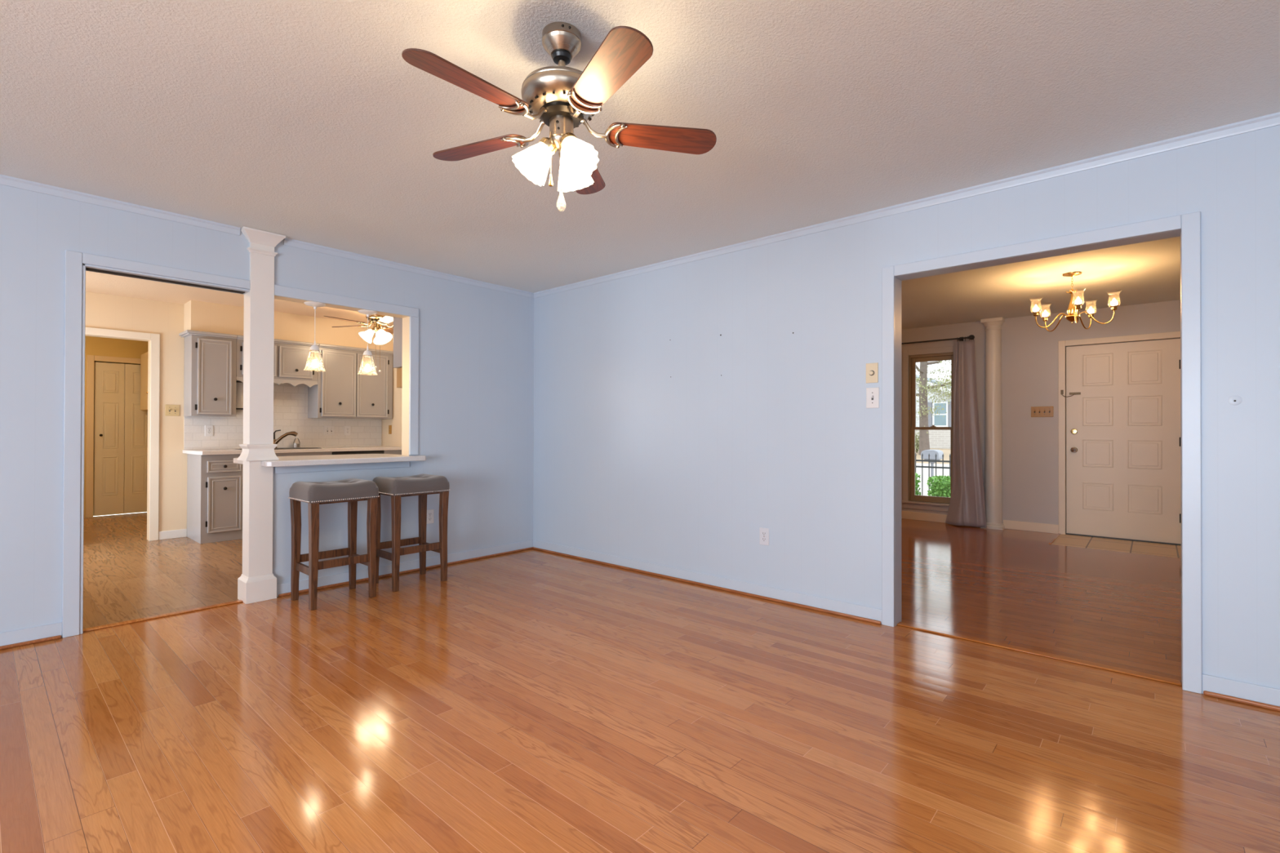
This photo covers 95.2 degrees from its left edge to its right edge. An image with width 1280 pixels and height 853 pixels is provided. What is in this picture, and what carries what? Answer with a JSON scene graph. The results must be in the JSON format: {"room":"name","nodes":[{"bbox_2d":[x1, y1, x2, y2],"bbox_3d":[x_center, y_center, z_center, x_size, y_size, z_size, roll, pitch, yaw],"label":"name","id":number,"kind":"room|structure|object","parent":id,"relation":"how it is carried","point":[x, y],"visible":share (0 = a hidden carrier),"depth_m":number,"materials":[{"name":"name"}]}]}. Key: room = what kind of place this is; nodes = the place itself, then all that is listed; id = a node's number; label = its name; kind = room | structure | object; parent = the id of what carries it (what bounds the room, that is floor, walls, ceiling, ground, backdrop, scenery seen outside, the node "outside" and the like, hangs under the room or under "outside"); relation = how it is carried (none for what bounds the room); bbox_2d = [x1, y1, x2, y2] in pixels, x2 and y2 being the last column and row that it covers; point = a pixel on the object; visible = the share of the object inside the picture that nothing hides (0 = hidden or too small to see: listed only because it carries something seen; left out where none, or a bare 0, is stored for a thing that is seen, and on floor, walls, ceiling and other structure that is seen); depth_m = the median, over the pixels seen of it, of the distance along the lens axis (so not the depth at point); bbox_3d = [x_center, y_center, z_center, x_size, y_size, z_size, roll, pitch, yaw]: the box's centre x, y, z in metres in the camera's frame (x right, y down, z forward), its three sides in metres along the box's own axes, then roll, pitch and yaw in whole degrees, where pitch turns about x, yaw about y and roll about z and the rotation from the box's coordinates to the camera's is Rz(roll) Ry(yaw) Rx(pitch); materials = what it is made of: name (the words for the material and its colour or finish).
{"room":"living room","nodes":[
{"label":"living room","id":0,"kind":"room"},
{"bbox_2d":[84,335,148,518],"bbox_3d":[-6.614,-0.056,8.021,0.170,2.440,3.750,0,0,41],"label":"wall","id":1,"kind":"structure","parent":0,"point":[98,346],"depth_m":7.57,"materials":[{"name":"paint"}]},
{"bbox_2d":[85,355,140,518],"bbox_3d":[-6.785,0.127,7.687,0.015,2.070,0.735,0,0,41],"label":"trim","id":2,"kind":"structure","parent":1,"relation":"attached to","point":[91,359],"depth_m":7.44,"materials":[{"name":"paint"}]},
{"bbox_2d":[93,361,147,515],"bbox_3d":[-6.806,0.152,7.705,0.078,1.980,0.585,0,0,41],"label":"door","id":3,"kind":"structure","parent":1,"relation":"in","point":[120,425],"depth_m":7.66,"materials":[{"name":"brown wood"}]},
{"bbox_2d":[84,291,382,541],"bbox_3d":[-4.678,-0.060,6.316,0.128,2.440,3.750,0,0,41],"label":"wall","id":4,"kind":"structure","parent":0,"point":[104,311],"depth_m":6.08,"materials":[{"name":"paint"}]},
{"bbox_2d":[84,326,159,541],"bbox_3d":[-5.213,0.105,5.611,0.018,2.100,0.927,0,0,41],"label":"trim","id":5,"kind":"structure","parent":4,"relation":"attached to","point":[154,339],"depth_m":5.92,"materials":[{"name":"paint"}]},
{"bbox_2d":[164,404,179,416],"bbox_3d":[-4.833,-0.167,6.039,0.022,0.115,0.118,0,0,41],"label":"light switch","id":6,"kind":"object","parent":4,"relation":"attached to","point":[170,410],"visible":1,"depth_m":6.04,"materials":[{"name":"beige plastic"}]},
{"bbox_2d":[158,528,186,540],"bbox_3d":[-4.834,1.115,6.043,0.012,0.085,0.233,0,0,41],"label":"baseboard","id":7,"kind":"structure","parent":4,"relation":"attached to","point":[180,533],"depth_m":6.04,"materials":[{"name":"white paint"}]},
{"bbox_2d":[178,329,237,417],"bbox_3d":[-4.527,-0.537,6.125,0.366,0.863,0.431,0,0,41],"label":"upper cabinet","id":8,"kind":"object","parent":4,"relation":"attached to","point":[210,362],"visible":1,"depth_m":6.03,"materials":[{"name":"paint"}]},
{"bbox_2d":[204,425,213,435],"bbox_3d":[-4.627,0.045,6.270,0.008,0.115,0.072,0,0,41],"label":"wall outlet","id":9,"kind":"object","parent":4,"relation":"attached to","point":[208,428],"visible":1,"depth_m":6.27,"materials":[{"name":"white plastic"}]},
{"bbox_2d":[235,381,243,409],"bbox_3d":[-4.397,-0.344,6.437,0.134,0.310,0.126,0,0,41],"label":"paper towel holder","id":10,"kind":"object","parent":4,"relation":"attached to","point":[239,385],"visible":0.56,"depth_m":6.38,"materials":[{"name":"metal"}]},
{"bbox_2d":[235,335,319,386],"bbox_3d":[-4.118,-0.709,6.590,0.366,0.513,0.802,0,0,41],"label":"upper cabinet","id":11,"kind":"object","parent":4,"relation":"attached to","point":[290,359],"visible":0.65,"depth_m":6.57,"materials":[{"name":"paint"}]},
{"bbox_2d":[183,300,393,351],"bbox_3d":[-3.973,-1.121,6.805,0.305,0.310,2.095,0,0,41],"label":"soffit","id":12,"kind":"structure","parent":4,"relation":"attached to","point":[200,316],"depth_m":6.59,"materials":[{"name":"paint"}]},
{"bbox_2d":[324,426,334,435],"bbox_3d":[-3.815,0.052,7.181,0.022,0.115,0.118,0,0,41],"label":"light switch","id":13,"kind":"object","parent":4,"relation":"attached to","point":[328,430],"visible":1,"depth_m":7.18,"materials":[{"name":"white plastic"}]},
{"bbox_2d":[344,426,350,435],"bbox_3d":[-3.679,0.053,7.347,0.008,0.115,0.072,0,0,41],"label":"wall outlet","id":14,"kind":"object","parent":4,"relation":"attached to","point":[347,428],"visible":1,"depth_m":7.34,"materials":[{"name":"white plastic"}]},
{"bbox_2d":[307,343,393,419],"bbox_3d":[-3.559,-0.529,7.224,0.366,0.863,0.888,0,0,41],"label":"upper cabinet","id":15,"kind":"object","parent":4,"relation":"attached to","point":[340,392],"visible":0.96,"depth_m":7.06,"materials":[{"name":"paint"}]},
{"bbox_2d":[0,184,533,632],"bbox_3d":[-3.377,-0.075,3.004,0.120,2.440,7.000,0,0,41],"label":"wall","id":16,"kind":"structure","parent":0,"point":[476,417],"depth_m":4.01,"materials":[{"name":"paint"}]},
{"bbox_2d":[0,622,62,649],"bbox_3d":[-4.386,1.094,1.745,0.026,0.085,3.790,0,0,41],"label":"baseboard","id":17,"kind":"structure","parent":16,"relation":"attached to","point":[19,637],"depth_m":3.08,"materials":[{"name":"blue paint"}]},
{"bbox_2d":[0,173,240,235],"bbox_3d":[-4.115,-1.278,2.065,0.018,0.047,4.600,0,0,41],"label":"trim","id":18,"kind":"structure","parent":16,"relation":"attached to","point":[6,180],"depth_m":3.33,"materials":[{"name":"blue paint"}]},
{"bbox_2d":[85,267,244,293],"bbox_3d":[-2.873,-0.885,3.574,0.055,0.004,0.768,0,0,41],"label":"track","id":19,"kind":"object","parent":16,"relation":"attached to","point":[86,268],"visible":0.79,"depth_m":3.53,"materials":[{"name":"metal"}]},
{"bbox_2d":[62,249,418,637],"bbox_3d":[-2.461,0.099,3.939,0.018,2.108,2.035,0,0,41],"label":"trim","id":20,"kind":"structure","parent":16,"relation":"attached to","point":[76,263],"depth_m":3.22,"materials":[{"name":"blue paint"}]},
{"bbox_2d":[233,453,426,466],"bbox_3d":[-2.326,0.249,4.431,0.730,0.038,1.135,0,0,41],"label":"breakfast bar","id":21,"kind":"object","parent":16,"relation":"on","point":[296,460],"visible":0.85,"depth_m":4.22,"materials":[{"name":"stone"}]},
{"bbox_2d":[275,461,409,473],"bbox_3d":[-2.150,0.295,4.296,0.012,0.051,0.945,0,0,41],"label":"trim","id":22,"kind":"structure","parent":16,"relation":"attached to","point":[285,469],"depth_m":4.25,"materials":[{"name":"blue paint"}]},
{"bbox_2d":[276,539,533,596],"bbox_3d":[-1.735,1.116,4.755,0.026,0.085,2.190,0,0,41],"label":"baseboard","id":23,"kind":"structure","parent":16,"relation":"attached to","point":[340,579],"depth_m":4.65,"materials":[{"name":"blue paint"}]},
{"bbox_2d":[283,237,533,297],"bbox_3d":[-1.718,-1.258,4.787,0.018,0.047,2.145,0,0,41],"label":"trim","id":24,"kind":"structure","parent":16,"relation":"attached to","point":[287,242],"depth_m":4.58,"materials":[{"name":"blue paint"}]},
{"bbox_2d":[426,509,434,524],"bbox_3d":[-1.721,0.738,4.784,0.008,0.115,0.072,0,0,41],"label":"wall outlet","id":25,"kind":"object","parent":16,"relation":"attached to","point":[430,513],"visible":0.89,"depth_m":4.79,"materials":[{"name":"white plastic"}]},
{"bbox_2d":[0,512,1279,852],"bbox_3d":[-1.703,1.207,4.432,12.100,0.100,11.370,0,0,41],"label":"floor","id":26,"kind":"structure","parent":0,"point":[532,700],"depth_m":2.31,"materials":[{"name":"brown wood"}]},
{"bbox_2d":[83,600,243,631],"bbox_3d":[-2.865,1.145,3.558,0.048,0.009,0.776,0,0,41],"label":"threshold","id":27,"kind":"object","parent":26,"relation":"on","point":[100,627],"visible":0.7,"depth_m":3.52,"materials":[{"name":"brown wood"}]},
{"bbox_2d":[186,453,243,543],"bbox_3d":[-4.409,0.721,6.066,0.616,0.876,0.360,0,0,41],"label":"base cabinet","id":28,"kind":"object","parent":26,"relation":"on","point":[214,482],"visible":0.89,"depth_m":5.88,"materials":[{"name":"paint"}]},
{"bbox_2d":[236,226,285,604],"bbox_3d":[-2.559,-0.067,3.917,0.245,2.438,0.243,0,0,41],"label":"square column","id":29,"kind":"structure","parent":26,"relation":"on","point":[257,582],"depth_m":3.87,"materials":[{"name":"paint"}]},
{"bbox_2d":[275,451,332,456],"bbox_3d":[-4.004,0.725,6.527,0.616,0.876,0.863,0,0,41],"label":"base cabinet","id":30,"kind":"object","parent":26,"relation":"on","point":[331,452],"visible":0.02,"depth_m":6.46,"materials":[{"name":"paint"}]},
{"bbox_2d":[182,445,401,454],"bbox_3d":[-3.862,0.268,6.691,0.613,0.038,2.096,0,0,41],"label":"countertop","id":31,"kind":"structure","parent":30,"relation":"on","point":[206,451],"depth_m":6.44,"materials":[{"name":"stone"}]},
{"bbox_2d":[238,447,315,449],"bbox_3d":[-4.002,0.244,6.484,0.380,0.006,0.740,0,0,41],"label":"sink","id":32,"kind":"object","parent":31,"relation":"in","point":[285,447],"visible":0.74,"depth_m":6.53,"materials":[{"name":"metal"}]},
{"bbox_2d":[273,429,297,448],"bbox_3d":[-4.065,0.142,6.681,0.270,0.211,0.060,0,0,-18],"label":"faucet","id":33,"kind":"object","parent":31,"relation":"on","point":[293,433],"visible":0.69,"depth_m":6.66,"materials":[{"name":"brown metal"}]},
{"bbox_2d":[293,435,300,447],"bbox_3d":[-4.021,0.165,6.841,0.071,0.168,0.071,0,0,-26],"label":"soap bottle","id":34,"kind":"object","parent":31,"relation":"on","point":[295,445],"visible":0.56,"depth_m":6.83,"materials":[{"name":"clear glass"}]},
{"bbox_2d":[288,478,379,610],"bbox_3d":[-2.054,0.760,3.922,0.395,0.788,0.447,0,0,41],"label":"bar stool","id":35,"kind":"object","parent":26,"relation":"on","point":[351,491],"visible":1,"depth_m":3.87,"materials":[{"name":"walnut wood"},{"name":"gray leather"},{"name":"silver metal"}]},
{"bbox_2d":[332,450,383,454],"bbox_3d":[-3.520,0.731,7.077,0.598,0.872,0.590,0,0,41],"label":"dishwasher","id":36,"kind":"object","parent":26,"relation":"on","point":[363,451],"visible":0.16,"depth_m":6.89,"materials":[{"name":"black plastic"}]},
{"bbox_2d":[382,449,401,454],"bbox_3d":[-3.245,0.731,7.388,0.616,0.876,0.229,0,0,41],"label":"base cabinet","id":37,"kind":"object","parent":26,"relation":"on","point":[396,451],"visible":0.02,"depth_m":7.23,"materials":[{"name":"paint"}]},
{"bbox_2d":[372,473,450,591],"bbox_3d":[-1.710,0.763,4.345,0.395,0.788,0.447,0,0,41],"label":"bar stool","id":38,"kind":"object","parent":26,"relation":"on","point":[423,485],"visible":0.87,"depth_m":4.29,"materials":[{"name":"walnut wood"},{"name":"gray leather"},{"name":"silver metal"}]},
{"bbox_2d":[980,316,1004,529],"bbox_3d":[4.109,-0.035,6.806,0.224,2.438,0.136,0,0,41],"label":"round column","id":39,"kind":"structure","parent":26,"relation":"on","point":[993,455],"depth_m":6.77,"materials":[{"name":"white paint"}]},
{"bbox_2d":[897,622,1182,685],"bbox_3d":[1.973,1.154,3.024,1.221,0.009,0.055,0,0,41],"label":"threshold","id":40,"kind":"object","parent":26,"relation":"on","point":[1113,668],"visible":1,"depth_m":2.94,"materials":[{"name":"brown wood"}]},
{"bbox_2d":[0,0,1279,329],"bbox_3d":[-1.643,-1.333,4.432,12.200,0.100,11.620,0,0,41],"label":"ceiling","id":41,"kind":"structure","parent":0,"point":[307,121],"depth_m":2.42,"materials":[{"name":"white paint"}]},
{"bbox_2d":[303,301,325,370],"bbox_3d":[-2.334,-0.642,4.193,0.140,0.482,0.140,0,0,41],"label":"pendant lamp","id":42,"kind":"object","parent":41,"relation":"hanging from","point":[313,348],"visible":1,"depth_m":4.17,"materials":[{"name":"white glass"}]},
{"bbox_2d":[323,314,394,372],"bbox_3d":[-2.891,-0.935,6.385,1.100,0.680,1.095,0,0,41],"label":"ceiling fan","id":43,"kind":"object","parent":41,"relation":"hanging from","point":[382,337],"visible":0.79,"depth_m":6.38,"materials":[{"name":"gold metal"}]},
{"bbox_2d":[357,310,377,374],"bbox_3d":[-2.086,-0.640,4.474,0.140,0.482,0.140,0,0,41],"label":"pendant lamp","id":44,"kind":"object","parent":41,"relation":"hanging from","point":[366,353],"visible":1,"depth_m":4.45,"materials":[{"name":"white glass"}]},
{"bbox_2d":[401,22,716,211],"bbox_3d":[-0.289,-1.000,1.895,1.041,0.585,0.999,0,0,41],"label":"ceiling fan","id":45,"kind":"object","parent":41,"relation":"hanging from","point":[563,98],"visible":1,"depth_m":1.87,"materials":[{"name":"brown wood"}]},
{"bbox_2d":[528,91,594,127],"bbox_3d":[-0.259,-1.044,1.928,0.218,0.012,0.218,0,0,41],"label":"motor","id":46,"kind":"object","parent":45,"relation":"attached to","point":[537,100],"depth_m":1.86,"materials":[{"name":"metal"}]},
{"bbox_2d":[1030,271,1120,331],"bbox_3d":[3.592,-1.045,4.824,0.601,0.446,0.612,0,0,41],"label":"chandelier","id":47,"kind":"object","parent":41,"relation":"hanging from","point":[1072,309],"visible":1,"depth_m":4.83,"materials":[{"name":"gold metal"}]},
{"bbox_2d":[382,124,1279,688],"bbox_3d":[-0.792,-0.055,5.470,12.100,2.440,0.122,0,0,41],"label":"wall","id":48,"kind":"structure","parent":0,"point":[682,412],"depth_m":3.68,"materials":[{"name":"paint"}]},
{"bbox_2d":[388,425,391,434],"bbox_3d":[-3.220,0.040,7.524,0.072,0.115,0.008,0,0,41],"label":"wall outlet","id":49,"kind":"object","parent":48,"relation":"attached to","point":[389,426],"visible":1,"depth_m":7.51,"materials":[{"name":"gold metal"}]},
{"bbox_2d":[393,316,402,368],"bbox_3d":[-1.857,-0.937,5.851,1.200,0.672,0.718,0,0,41],"label":"upper cabinet","id":50,"kind":"object","parent":48,"relation":"attached to","point":[397,322],"visible":0.06,"depth_m":5.92,"materials":[{"name":"paint"}]},
{"bbox_2d":[396,367,402,387],"bbox_3d":[-1.844,-0.494,5.862,1.155,0.209,0.670,0,0,41],"label":"range hood","id":51,"kind":"object","parent":50,"relation":"attached to","point":[399,371],"visible":0.18,"depth_m":5.95,"materials":[{"name":"beige ceramic"}]},
{"bbox_2d":[533,539,881,624],"bbox_3d":[0.198,1.120,4.494,3.250,0.085,0.026,0,0,41],"label":"baseboard","id":52,"kind":"structure","parent":48,"relation":"attached to","point":[864,613],"depth_m":4.12,"materials":[{"name":"blue paint"}]},
{"bbox_2d":[759,527,768,545],"bbox_3d":[0.839,0.743,3.943,0.072,0.115,0.008,0,0,41],"label":"wall outlet","id":53,"kind":"object","parent":48,"relation":"attached to","point":[763,532],"visible":1,"depth_m":3.94,"materials":[{"name":"white plastic"}]},
{"bbox_2d":[866,362,878,382],"bbox_3d":[1.376,-0.318,3.470,0.072,0.118,0.020,0,0,41],"label":"light switch","id":54,"kind":"object","parent":48,"relation":"attached to","point":[872,369],"visible":1,"depth_m":3.47,"materials":[{"name":"beige plastic"}]},
{"bbox_2d":[866,386,879,408],"bbox_3d":[1.378,-0.170,3.466,0.076,0.122,0.022,0,0,41],"label":"light switch","id":55,"kind":"object","parent":48,"relation":"attached to","point":[872,393],"visible":1,"depth_m":3.47,"materials":[{"name":"white plastic"}]},
{"bbox_2d":[533,111,1279,297],"bbox_3d":[1.343,-1.257,3.509,6.300,0.047,0.018,0,0,41],"label":"trim","id":56,"kind":"structure","parent":48,"relation":"attached to","point":[1273,119],"depth_m":3.10,"materials":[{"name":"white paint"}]},
{"bbox_2d":[881,211,1201,693],"bbox_3d":[1.929,0.112,2.982,1.351,2.092,0.018,0,0,41],"label":"trim","id":57,"kind":"structure","parent":48,"relation":"attached to","point":[1189,224],"depth_m":2.57,"materials":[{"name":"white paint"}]},
{"bbox_2d":[1201,673,1279,711],"bbox_3d":[3.064,1.113,1.969,1.688,0.085,0.026,0,0,41],"label":"baseboard","id":58,"kind":"structure","parent":48,"relation":"attached to","point":[1266,697],"depth_m":2.45,"materials":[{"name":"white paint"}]},
{"bbox_2d":[901,299,1180,533],"bbox_3d":[4.238,-0.035,6.884,6.420,2.440,0.150,0,0,41],"label":"wall","id":59,"kind":"structure","parent":0,"point":[1029,352],"depth_m":6.61,"materials":[{"name":"paint"}]},
{"bbox_2d":[901,346,955,511],"bbox_3d":[3.653,0.031,7.336,0.664,2.030,0.145,0,0,41],"label":"window","id":60,"kind":"structure","parent":59,"relation":"in","point":[910,357],"depth_m":7.47,"materials":[{"name":"paint"}]},
{"bbox_2d":[901,334,974,344],"bbox_3d":[3.239,-1.049,7.575,1.970,0.070,0.144,0,0,41],"label":"curtain rod","id":61,"kind":"object","parent":59,"relation":"attached to","point":[971,336],"visible":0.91,"depth_m":7.09,"materials":[{"name":"black metal"}]},
{"bbox_2d":[945,336,986,528],"bbox_3d":[3.853,0.051,6.920,0.133,2.243,0.483,0,0,-43],"label":"curtain","id":62,"kind":"object","parent":61,"relation":"hanging from","point":[966,507],"visible":1,"depth_m":6.92,"materials":[{"name":"grey fabric"}]},
{"bbox_2d":[901,511,1058,533],"bbox_3d":[3.238,1.137,7.648,3.666,0.100,0.013,0,0,41],"label":"baseboard","id":63,"kind":"structure","parent":59,"relation":"attached to","point":[1013,525],"depth_m":6.73,"materials":[{"name":"paint"}]},
{"bbox_2d":[1031,406,1053,417],"bbox_3d":[4.501,-0.165,6.538,0.197,0.113,0.022,0,0,41],"label":"light switch","id":64,"kind":"object","parent":59,"relation":"attached to","point":[1036,411],"visible":1,"depth_m":6.53,"materials":[{"name":"gold metal"}]},
{"bbox_2d":[1057,331,1180,534],"bbox_3d":[5.011,0.120,6.090,1.058,2.125,0.020,0,0,41],"label":"trim","id":65,"kind":"structure","parent":59,"relation":"attached to","point":[1061,344],"depth_m":6.40,"materials":[{"name":"paint"}]},
{"bbox_2d":[1060,338,1181,544],"bbox_3d":[5.013,0.146,6.122,0.973,2.049,0.108,0,0,41],"label":"door","id":66,"kind":"structure","parent":59,"relation":"in","point":[1123,476],"depth_m":6.10,"materials":[{"name":"paint"}]},
{"bbox_2d":[1049,533,1181,558],"bbox_3d":[5.349,1.228,5.283,2.640,0.102,0.770,0,0,41],"label":"floor tile","id":67,"kind":"structure","parent":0,"point":[1104,544],"depth_m":5.78,"materials":[{"name":"beige tile"}]},
{"bbox_2d":[1048,533,1060,543],"bbox_3d":[4.362,1.177,6.140,0.025,0.009,0.750,0,0,41],"label":"threshold","id":68,"kind":"object","parent":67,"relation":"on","point":[1053,540],"visible":1,"depth_m":6.08,"materials":[{"name":"brown wood"}]},
{"bbox_2d":[1065,533,1181,545],"bbox_3d":[5.064,1.177,6.148,0.934,0.012,0.150,0,0,41],"label":"threshold","id":69,"kind":"object","parent":67,"relation":"on","point":[1065,533],"visible":0.43,"depth_m":6.07,"materials":[{"name":"brown metal"}]},
{"label":"outside","id":70,"kind":"structure","parent":0,"visible":0},
{"bbox_2d":[917,488,931,495],"bbox_3d":[0.678,1.645,15.078,50.000,0.250,7.500,0,0,41],"label":"ground","id":71,"kind":"structure","parent":70,"point":[925,490],"depth_m":14.07,"materials":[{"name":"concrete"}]},
{"bbox_2d":[915,472,921,495],"bbox_3d":[4.691,1.284,10.527,0.567,0.940,0.686,0,0,41],"label":"hedge","id":72,"kind":"object","parent":71,"relation":"on","point":[917,485],"visible":0.04,"depth_m":10.47,"materials":[{"name":"green plant"}]},
{"bbox_2d":[915,453,950,495],"bbox_3d":[5.413,1.123,11.378,8.000,1.223,0.036,0,0,41],"label":"iron fence","id":73,"kind":"object","parent":71,"relation":"on","point":[928,460],"visible":0.16,"depth_m":11.23,"materials":[{"name":"metal"}]},
{"bbox_2d":[926,475,950,497],"bbox_3d":[5.319,1.299,9.970,0.663,0.915,0.684,0,0,41],"label":"hedge","id":74,"kind":"object","parent":71,"relation":"on","point":[940,485],"visible":0.21,"depth_m":9.87,"materials":[{"name":"green plant"}]},
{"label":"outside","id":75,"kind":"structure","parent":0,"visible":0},
{"bbox_2d":[915,448,950,464],"bbox_3d":[20.508,1.050,37.595,70.000,0.520,43.500,0,0,41],"label":"lawn","id":76,"kind":"structure","parent":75,"point":[946,452],"depth_m":20.19,"materials":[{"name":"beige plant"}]},
{"bbox_2d":[915,431,919,452],"bbox_3d":[10.258,0.560,21.639,0.861,0.803,0.862,0,0,41],"label":"shrub","id":77,"kind":"object","parent":76,"relation":"on","point":[917,445],"visible":0.12,"depth_m":21.34,"materials":[{"name":"green plant"}]},
{"bbox_2d":[915,360,951,454],"bbox_3d":[10.147,-2.707,20.656,6.402,7.605,4.295,0,0,41],"label":"oak tree","id":78,"kind":"object","parent":76,"relation":"on","point":[924,444],"visible":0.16,"depth_m":20.51,"materials":[{"name":"green plant"}]},
{"bbox_2d":[915,374,951,448],"bbox_3d":[14.011,-0.932,30.979,10.200,3.940,7.040,0,0,41],"label":"house","id":79,"kind":"structure","parent":76,"relation":"on","point":[937,438],"depth_m":27.11,"materials":[{"name":"brick"}]},
{"bbox_2d":[927,402,932,426],"bbox_3d":[13.533,-0.562,27.410,0.340,1.160,0.065,0,0,41],"label":"shutter","id":80,"kind":"object","parent":79,"relation":"hanging from","point":[930,404],"depth_m":27.33,"materials":[{"name":"grey paint"}]},
{"bbox_2d":[948,401,951,426],"bbox_3d":[14.313,-0.564,26.722,0.340,1.160,0.065,0,0,41],"label":"shutter","id":81,"kind":"object","parent":79,"relation":"hanging from","point":[949,405],"depth_m":26.78,"materials":[{"name":"grey paint"}]},
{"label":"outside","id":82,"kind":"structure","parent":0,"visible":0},
{"bbox_2d":[915,462,949,488],"bbox_3d":[4.644,1.364,19.582,50.000,0.380,4.500,0,0,41],"label":"street","id":83,"kind":"structure","parent":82,"point":[918,470],"depth_m":16.96,"materials":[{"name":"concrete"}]},
{"bbox_2d":[920,449,943,476],"bbox_3d":[7.923,1.031,15.831,0.440,0.798,0.500,0,0,41],"label":"mailbox","id":84,"kind":"object","parent":83,"relation":"on","point":[932,452],"visible":0.83,"depth_m":15.68,"materials":[{"name":"grey paint"}]},
{"bbox_3d":[-5.529,-0.057,7.285,2.430,2.440,0.100,0,0,41],"label":"wall","id":85,"kind":"structure","parent":0,"visible":0},
{"bbox_2d":[140,351,147,411],"bbox_3d":[-6.088,-0.588,7.481,1.305,0.760,0.347,0,0,41],"label":"upper cabinet","id":86,"kind":"object","parent":85,"relation":"attached to","point":[144,357],"visible":0.25,"depth_m":7.62,"materials":[{"name":"paint"}]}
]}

